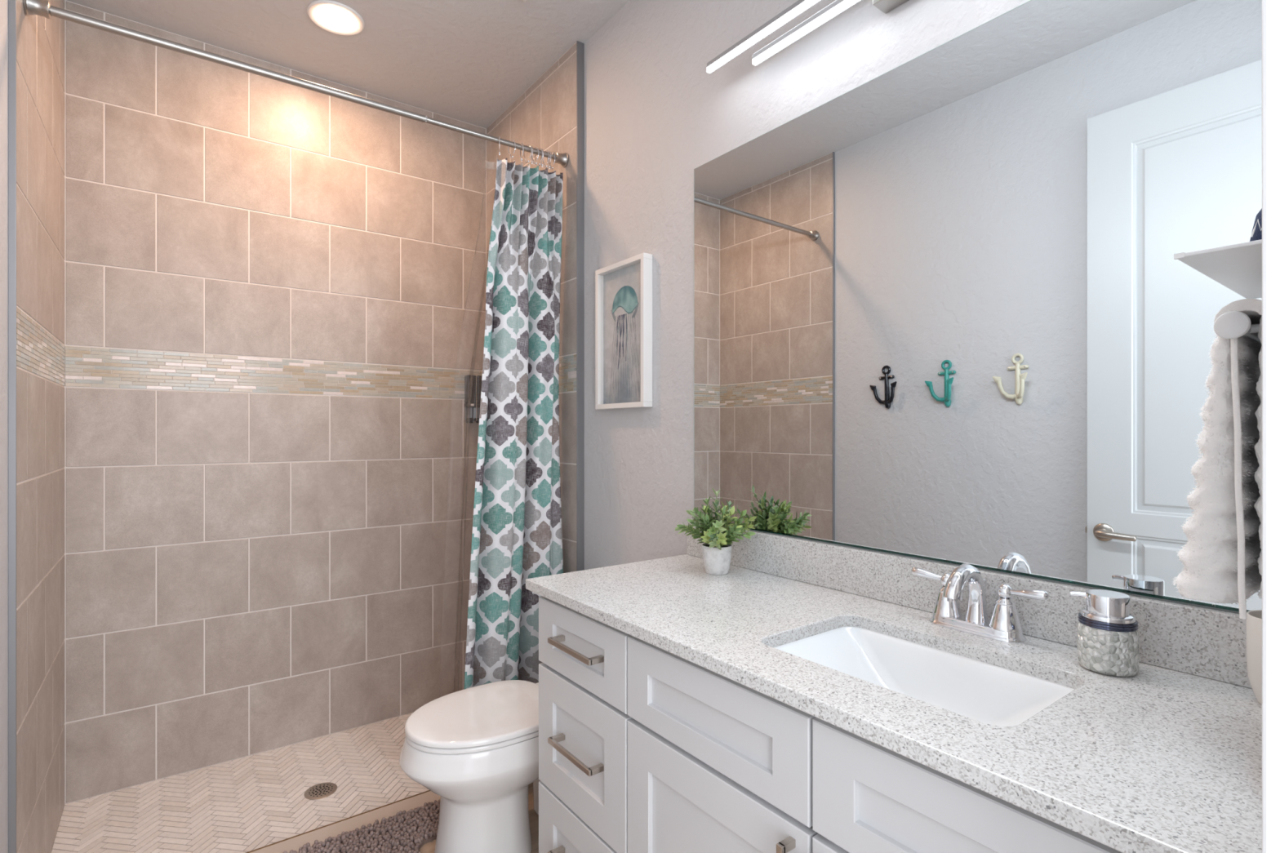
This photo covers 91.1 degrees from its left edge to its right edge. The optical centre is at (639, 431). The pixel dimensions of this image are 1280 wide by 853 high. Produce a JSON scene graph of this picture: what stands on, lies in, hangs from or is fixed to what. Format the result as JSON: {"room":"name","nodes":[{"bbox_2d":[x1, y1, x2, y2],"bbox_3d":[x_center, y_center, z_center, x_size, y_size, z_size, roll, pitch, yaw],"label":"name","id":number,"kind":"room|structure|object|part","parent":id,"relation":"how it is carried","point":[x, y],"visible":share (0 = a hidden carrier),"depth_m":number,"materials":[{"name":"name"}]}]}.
{"room":"bathroom","nodes":[
{"label":"bathroom","id":0,"kind":"room"},
{"bbox_2d":[0,0,64,852],"bbox_3d":[-1.168,-0.041,0.972,0.132,2.860,3.056,0,0,-37],"label":"wall","id":1,"kind":"structure","parent":0,"point":[40,40],"depth_m":1.64,"materials":[{"name":"beige tile"}]},
{"bbox_2d":[8,0,16,852],"bbox_3d":[-1.454,-0.101,1.454,0.014,2.740,0.005,0,0,-37],"label":"trim","id":2,"kind":"structure","parent":1,"relation":"attached to","point":[11,3],"depth_m":1.45,"materials":[{"name":"silver metal"}]},
{"bbox_2d":[22,0,568,167],"bbox_3d":[-0.903,-1.055,1.991,1.513,0.060,0.054,0,0,-36],"label":"shower rod","id":3,"kind":"object","parent":1,"relation":"attached to","point":[44,8],"visible":0.98,"depth_m":1.82,"materials":[{"name":"grey metal"}]},
{"bbox_2d":[498,136,500,155],"bbox_3d":[-0.508,-1.035,2.275,0.008,0.068,0.040,0,0,-12],"label":"curtain ring","id":4,"kind":"object","parent":3,"relation":"hanging from","point":[499,136],"visible":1,"depth_m":2.26,"materials":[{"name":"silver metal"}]},
{"bbox_2d":[508,140,515,158],"bbox_3d":[-0.469,-1.035,2.303,0.040,0.068,0.008,0,0,38],"label":"curtain ring","id":5,"kind":"object","parent":3,"relation":"hanging from","point":[511,140],"visible":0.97,"depth_m":2.30,"materials":[{"name":"silver metal"}]},
{"bbox_2d":[463,156,563,689],"bbox_3d":[-0.462,0.080,2.288,0.441,2.158,0.106,0,0,-37],"label":"shower curtain","id":6,"kind":"object","parent":3,"relation":"hanging from","point":[517,534],"visible":0.86,"depth_m":2.26,"materials":[{"name":"multicoloured fabric"}]},
{"bbox_2d":[520,142,523,161],"bbox_3d":[-0.438,-1.035,2.325,0.008,0.068,0.040,0,0,-27],"label":"curtain ring","id":7,"kind":"object","parent":3,"relation":"hanging from","point":[522,159],"visible":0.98,"depth_m":2.32,"materials":[{"name":"silver metal"}]},
{"bbox_2d":[523,144,532,163],"bbox_3d":[-0.418,-1.035,2.339,0.040,0.068,0.008,0,0,28],"label":"curtain ring","id":8,"kind":"object","parent":3,"relation":"hanging from","point":[528,161],"visible":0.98,"depth_m":2.34,"materials":[{"name":"silver metal"}]},
{"bbox_2d":[531,146,533,164],"bbox_3d":[-0.404,-1.035,2.350,0.008,0.068,0.040,0,0,-17],"label":"curtain ring","id":9,"kind":"object","parent":3,"relation":"hanging from","point":[531,146],"visible":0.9,"depth_m":2.34,"materials":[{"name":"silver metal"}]},
{"bbox_2d":[532,146,538,164],"bbox_3d":[-0.392,-1.035,2.358,0.040,0.068,0.008,0,0,43],"label":"curtain ring","id":10,"kind":"object","parent":3,"relation":"hanging from","point":[535,147],"visible":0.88,"depth_m":2.35,"materials":[{"name":"silver metal"}]},
{"bbox_2d":[534,147,542,165],"bbox_3d":[-0.381,-1.035,2.366,0.040,0.068,0.008,0,0,33],"label":"curtain ring","id":11,"kind":"object","parent":3,"relation":"hanging from","point":[539,148],"visible":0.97,"depth_m":2.36,"materials":[{"name":"silver metal"}]},
{"bbox_2d":[540,148,543,167],"bbox_3d":[-0.370,-1.035,2.374,0.008,0.068,0.040,0,0,-22],"label":"curtain ring","id":12,"kind":"object","parent":3,"relation":"hanging from","point":[542,165],"visible":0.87,"depth_m":2.37,"materials":[{"name":"silver metal"}]},
{"bbox_2d":[542,150,549,168],"bbox_3d":[-0.357,-1.034,2.384,0.008,0.068,0.040,0,0,-45],"label":"curtain ring","id":13,"kind":"object","parent":3,"relation":"hanging from","point":[546,166],"visible":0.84,"depth_m":2.38,"materials":[{"name":"silver metal"}]},
{"bbox_2d":[547,151,551,168],"bbox_3d":[-0.345,-1.034,2.392,0.008,0.068,0.040,0,0,-25],"label":"curtain ring","id":14,"kind":"object","parent":3,"relation":"hanging from","point":[549,166],"visible":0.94,"depth_m":2.38,"materials":[{"name":"silver metal"}]},
{"bbox_2d":[549,151,555,169],"bbox_3d":[-0.336,-1.034,2.399,0.008,0.068,0.040,0,0,-42],"label":"curtain ring","id":15,"kind":"object","parent":3,"relation":"hanging from","point":[552,152],"visible":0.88,"depth_m":2.39,"materials":[{"name":"silver metal"}]},
{"bbox_2d":[50,712,429,852],"bbox_3d":[-1.126,1.319,2.298,1.544,0.100,0.762,0,0,-37],"label":"floor","id":16,"kind":"structure","parent":0,"point":[248,803],"depth_m":2.16,"materials":[{"name":"beige tile"}]},
{"bbox_2d":[304,782,337,799],"bbox_3d":[-1.126,1.267,2.215,0.104,0.003,0.104,0,0,-37],"label":"floor drain","id":17,"kind":"object","parent":16,"relation":"on","point":[322,790],"visible":1,"depth_m":2.21,"materials":[{"name":"silver metal"}]},
{"bbox_2d":[245,790,430,852],"bbox_3d":[-0.900,1.247,1.988,1.514,0.064,0.004,0,0,-37],"label":"trim","id":18,"kind":"structure","parent":16,"relation":"on","point":[428,790],"depth_m":1.95,"materials":[{"name":"beige tile"}]},
{"bbox_2d":[64,0,486,804],"bbox_3d":[-1.381,-0.041,2.645,1.796,2.860,0.120,0,0,-37],"label":"wall","id":19,"kind":"structure","parent":0,"point":[275,291],"depth_m":2.47,"materials":[{"name":"beige tile"}]},
{"bbox_2d":[464,374,476,422],"bbox_3d":[-0.802,-0.154,2.970,0.042,0.226,0.052,0,0,-37],"label":"soap dispenser","id":20,"kind":"object","parent":19,"relation":"attached to","point":[470,381],"visible":1,"depth_m":2.96,"materials":[{"name":"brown metal"}]},
{"bbox_3d":[-0.815,-0.085,2.985,0.036,0.063,0.011,0,0,-37],"label":"plate","id":21,"kind":"part","parent":20,"relation":"part of","materials":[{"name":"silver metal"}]},
{"bbox_2d":[66,0,630,128],"bbox_3d":[-0.502,-1.521,1.470,1.796,0.100,3.056,0,0,-37],"label":"ceiling","id":22,"kind":"structure","parent":0,"point":[468,61],"depth_m":2.36,"materials":[{"name":"grey paint"}]},
{"bbox_2d":[306,0,364,35],"bbox_3d":[-1.080,-1.468,2.232,0.184,0.007,0.184,0,0,-37],"label":"recessed light","id":23,"kind":"object","parent":22,"relation":"in","point":[327,15],"visible":1,"depth_m":2.22,"materials":[{"name":"white plastic"}]},
{"bbox_2d":[418,782,538,852],"bbox_3d":[0.403,1.304,0.259,1.796,0.170,4.332,0,0,-37],"label":"floor","id":24,"kind":"structure","parent":0,"point":[428,847],"depth_m":1.91,"materials":[{"name":"beige wood"}]},
{"bbox_2d":[283,799,439,852],"bbox_3d":[-0.721,1.204,1.617,0.757,0.028,0.629,0,0,-37],"label":"bath rug","id":25,"kind":"object","parent":24,"relation":"on","point":[405,832],"visible":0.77,"depth_m":1.86,"materials":[{"name":"grey fabric"}]},
{"bbox_2d":[399,680,540,852],"bbox_3d":[-0.337,0.868,1.908,0.752,0.702,0.414,0,0,-37],"label":"toilet","id":26,"kind":"object","parent":24,"relation":"on","point":[476,748],"visible":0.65,"depth_m":1.71,"materials":[{"name":"white ceramic"}]},
{"bbox_3d":[-0.437,1.030,1.834,0.503,0.378,0.370,0,0,-37],"label":"bowl","id":27,"kind":"part","parent":26,"relation":"part of","materials":[{"name":"white ceramic"}]},
{"bbox_3d":[-0.452,0.812,1.822,0.438,0.019,0.362,0,0,-37],"label":"lid","id":28,"kind":"part","parent":26,"relation":"part of","materials":[{"name":"white ceramic"}]},
{"bbox_3d":[-0.448,0.832,1.825,0.442,0.012,0.355,0,0,-37],"label":"seat","id":29,"kind":"part","parent":26,"relation":"part of","materials":[{"name":"white plastic"}]},
{"bbox_2d":[538,595,1122,852],"bbox_3d":[0.342,0.806,1.174,0.554,0.826,1.329,0,0,-37],"label":"vanity cabinet","id":30,"kind":"object","parent":24,"relation":"on","point":[644,747],"visible":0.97,"depth_m":1.07,"materials":[{"name":"grey paint"}]},
{"bbox_3d":[-0.144,0.979,1.395,0.039,0.012,0.180,0,0,-37],"label":"handle","id":31,"kind":"part","parent":30,"relation":"part of","materials":[{"name":"silver metal"}]},
{"bbox_3d":[-0.144,0.715,1.395,0.039,0.012,0.180,0,0,-37],"label":"handle","id":32,"kind":"part","parent":30,"relation":"part of","materials":[{"name":"silver metal"}]},
{"bbox_3d":[-0.144,0.483,1.395,0.039,0.012,0.180,0,0,-37],"label":"handle","id":33,"kind":"part","parent":30,"relation":"part of","materials":[{"name":"silver metal"}]},
{"bbox_3d":[-0.133,0.986,1.413,0.019,0.236,0.374,0,0,-37],"label":"drawer","id":34,"kind":"part","parent":30,"relation":"part of","materials":[{"name":"grey paint"}]},
{"bbox_3d":[-0.133,0.488,1.413,0.019,0.158,0.374,0,0,-37],"label":"drawer","id":35,"kind":"part","parent":30,"relation":"part of","materials":[{"name":"grey paint"}]},
{"bbox_3d":[-0.133,0.719,1.413,0.019,0.286,0.374,0,0,-37],"label":"drawer","id":36,"kind":"part","parent":30,"relation":"part of","materials":[{"name":"grey paint"}]},
{"bbox_3d":[0.115,0.841,1.082,0.019,0.526,0.446,0,0,-37],"label":"cabinet door","id":37,"kind":"part","parent":30,"relation":"part of","materials":[{"name":"grey paint"}]},
{"bbox_3d":[0.212,0.675,0.911,0.030,0.160,0.011,0,0,-37],"label":"handle","id":38,"kind":"part","parent":30,"relation":"part of","materials":[{"name":"silver metal"}]},
{"bbox_3d":[0.386,0.841,0.720,0.019,0.526,0.448,0,0,-37],"label":"cabinet door","id":39,"kind":"part","parent":30,"relation":"part of","materials":[{"name":"grey paint"}]},
{"bbox_2d":[525,554,1262,852],"bbox_3d":[0.339,0.380,1.187,0.546,0.025,1.357,0,0,-37],"label":"countertop","id":40,"kind":"structure","parent":30,"relation":"on","point":[1157,759],"depth_m":0.83,"materials":[{"name":"stone"}]},
{"bbox_2d":[674,488,756,574],"bbox_3d":[0.182,0.259,1.652,0.188,0.216,0.251,0,0,-37],"label":"potted plant","id":41,"kind":"object","parent":40,"relation":"on","point":[717,538],"visible":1,"depth_m":1.61,"materials":[{"name":"green plant"}]},
{"bbox_3d":[0.186,0.238,1.647,0.204,0.128,0.135,0,0,43],"label":"stem","id":42,"kind":"part","parent":41,"relation":"part of","materials":[{"name":"green plant"}]},
{"bbox_3d":[0.200,0.331,1.636,0.078,0.072,0.078,0,0,-37],"label":"pot","id":43,"kind":"part","parent":41,"relation":"part of","materials":[{"name":"white ceramic"}]},
{"bbox_2d":[773,626,1074,726],"bbox_3d":[0.436,0.454,1.021,0.314,0.137,0.459,0,0,-37],"label":"sink","id":44,"kind":"object","parent":40,"relation":"in","point":[984,692],"visible":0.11,"depth_m":1.11,"materials":[{"name":"white ceramic"}]},
{"bbox_2d":[911,563,1048,643],"bbox_3d":[0.595,0.303,1.142,0.136,0.128,0.245,0,0,-37],"label":"faucet","id":45,"kind":"object","parent":40,"relation":"on","point":[1004,625],"visible":1,"depth_m":1.13,"materials":[{"name":"silver metal"}]},
{"bbox_3d":[0.572,0.283,1.226,0.026,0.028,0.083,0,0,-37],"label":"lever","id":46,"kind":"part","parent":45,"relation":"part of","materials":[{"name":"silver metal"}]},
{"bbox_3d":[0.589,0.323,1.203,0.052,0.054,0.052,0,0,-37],"label":"handle","id":47,"kind":"part","parent":45,"relation":"part of","materials":[{"name":"silver metal"}]},
{"bbox_3d":[0.590,0.297,1.139,0.124,0.116,0.041,0,0,-37],"label":"spout","id":48,"kind":"part","parent":45,"relation":"part of","materials":[{"name":"silver metal"}]},
{"bbox_3d":[0.620,0.358,1.161,0.063,0.020,0.167,0,0,-37],"label":"plate","id":49,"kind":"part","parent":45,"relation":"part of","materials":[{"name":"silver metal"}]},
{"bbox_3d":[0.643,0.313,1.178,0.015,0.076,0.015,0,0,-37],"label":"lift rod","id":50,"kind":"part","parent":45,"relation":"part of","materials":[{"name":"silver metal"}]},
{"bbox_3d":[0.651,0.323,1.119,0.052,0.054,0.052,0,0,-37],"label":"handle","id":51,"kind":"part","parent":45,"relation":"part of","materials":[{"name":"silver metal"}]},
{"bbox_3d":[0.668,0.283,1.096,0.026,0.028,0.083,0,0,-37],"label":"lever","id":52,"kind":"part","parent":45,"relation":"part of","materials":[{"name":"silver metal"}]},
{"bbox_2d":[1070,589,1139,676],"bbox_3d":[0.725,0.309,0.973,0.077,0.116,0.077,0,0,1],"label":"glass soap dispenser","id":53,"kind":"object","parent":40,"relation":"on","point":[1108,637],"visible":1,"depth_m":0.95,"materials":[{"name":"glass"}]},
{"bbox_2d":[1077,621,1139,676],"bbox_3d":[0.725,0.332,0.973,0.077,0.070,0.077,0,0,-37],"label":"jar","id":54,"kind":"object","parent":53,"relation":"attached to","point":[1112,648],"depth_m":0.94,"materials":[{"name":"glass"}]},
{"bbox_2d":[1246,609,1262,704],"bbox_3d":[0.864,0.308,0.836,0.082,0.119,0.082,0,0,-37],"label":"tumbler","id":55,"kind":"object","parent":40,"relation":"on","point":[1254,621],"visible":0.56,"depth_m":0.84,"materials":[{"name":"white ceramic"}]},
{"bbox_2d":[486,0,1239,613],"bbox_3d":[0.157,-0.041,1.963,0.150,2.860,3.056,0,0,-37],"label":"wall","id":56,"kind":"structure","parent":0,"point":[655,114],"depth_m":2.02,"materials":[{"name":"grey paint"}]},
{"bbox_2d":[249,791,439,852],"bbox_3d":[-0.872,1.218,1.950,1.514,0.002,0.090,0,0,-37],"label":"shower curb","id":57,"kind":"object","parent":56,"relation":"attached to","point":[349,824],"depth_m":1.94,"materials":[{"name":"beige tile"}]},
{"bbox_2d":[576,40,584,571],"bbox_3d":[-0.225,-0.101,2.373,0.031,2.740,0.005,0,0,-37],"label":"trim","id":58,"kind":"structure","parent":56,"relation":"attached to","point":[580,46],"depth_m":2.37,"materials":[{"name":"silver metal"}]},
{"bbox_2d":[595,252,652,409],"bbox_3d":[-0.060,-0.328,2.145,0.037,0.496,0.286,0,0,-37],"label":"print","id":59,"kind":"object","parent":56,"relation":"attached to","point":[624,288],"visible":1,"depth_m":2.14,"materials":[{"name":"white wood"}]},
{"bbox_2d":[706,0,908,73],"bbox_3d":[0.568,-0.973,1.266,0.085,0.116,1.177,0,0,-37],"label":"vanity light","id":60,"kind":"object","parent":56,"relation":"attached to","point":[833,10],"visible":1,"depth_m":1.49,"materials":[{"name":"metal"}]},
{"bbox_2d":[706,0,819,73],"bbox_3d":[0.493,-0.986,1.304,0.012,0.012,1.026,0,0,-37],"label":"diffuser","id":61,"kind":"object","parent":60,"relation":"attached to","point":[799,6],"depth_m":1.56,"materials":[{"name":"white plastic"}]},
{"bbox_2d":[752,0,859,65],"bbox_3d":[0.588,-0.929,1.177,0.012,0.012,1.008,0,0,-37],"label":"diffuser","id":62,"kind":"object","parent":60,"relation":"attached to","point":[837,6],"depth_m":1.45,"materials":[{"name":"white plastic"}]},
{"bbox_2d":[687,520,1252,688],"bbox_3d":[0.552,0.317,1.341,0.020,0.100,1.349,0,0,-37],"label":"backsplash","id":63,"kind":"structure","parent":56,"relation":"attached to","point":[1202,642],"depth_m":1.13,"materials":[{"name":"stone"}]},
{"bbox_2d":[693,0,1262,612],"bbox_3d":[0.561,-0.260,1.341,0.006,1.047,1.333,0,0,-37],"label":"wall mirror","id":64,"kind":"object","parent":56,"relation":"attached to","point":[944,310],"visible":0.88,"depth_m":1.18,"materials":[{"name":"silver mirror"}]},
{"bbox_3d":[0.378,-0.126,0.293,1.556,2.690,0.120,0,0,-37],"label":"wall","id":65,"kind":"structure","parent":0,"visible":0},
{"bbox_2d":[1173,239,1262,298],"bbox_3d":[0.711,-0.193,0.691,0.334,0.036,0.117,0,0,-37],"label":"wall shelf","id":66,"kind":"object","parent":65,"relation":"attached to","point":[1237,267],"visible":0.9,"depth_m":0.66,"materials":[{"name":"white paint"}]},
{"bbox_2d":[1249,208,1262,241],"bbox_3d":[0.632,-0.203,0.604,0.082,0.048,0.065,0,0,-37],"label":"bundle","id":67,"kind":"object","parent":66,"relation":"on","point":[1256,233],"visible":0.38,"depth_m":0.60,"materials":[{"name":"blue fabric"}]},
{"bbox_2d":[1213,311,1260,342],"bbox_3d":[0.770,-0.117,0.730,0.252,0.040,0.109,0,0,-37],"label":"towel bar","id":68,"kind":"object","parent":65,"relation":"attached to","point":[1233,324],"visible":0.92,"depth_m":0.69,"materials":[{"name":"white paint"}]},
{"bbox_2d":[1172,298,1262,619],"bbox_3d":[0.723,0.029,0.755,0.184,0.352,0.110,0,0,-37],"label":"hand towel","id":69,"kind":"object","parent":68,"relation":"hanging from","point":[1221,557],"visible":0.78,"depth_m":0.71,"materials":[{"name":"white fabric"}]},
{"bbox_3d":[0.716,-0.117,0.687,0.010,0.010,0.083,0,0,-37],"label":"post","id":70,"kind":"part","parent":68,"relation":"part of","materials":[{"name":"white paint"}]},
{"bbox_2d":[1262,0,1279,852],"bbox_3d":[0.078,-0.026,0.152,0.897,2.490,0.012,0,0,-37],"label":"trim","id":71,"kind":"structure","parent":65,"relation":"attached to","point":[1270,8],"depth_m":0.39,"materials":[{"name":"white paint"}]}
]}

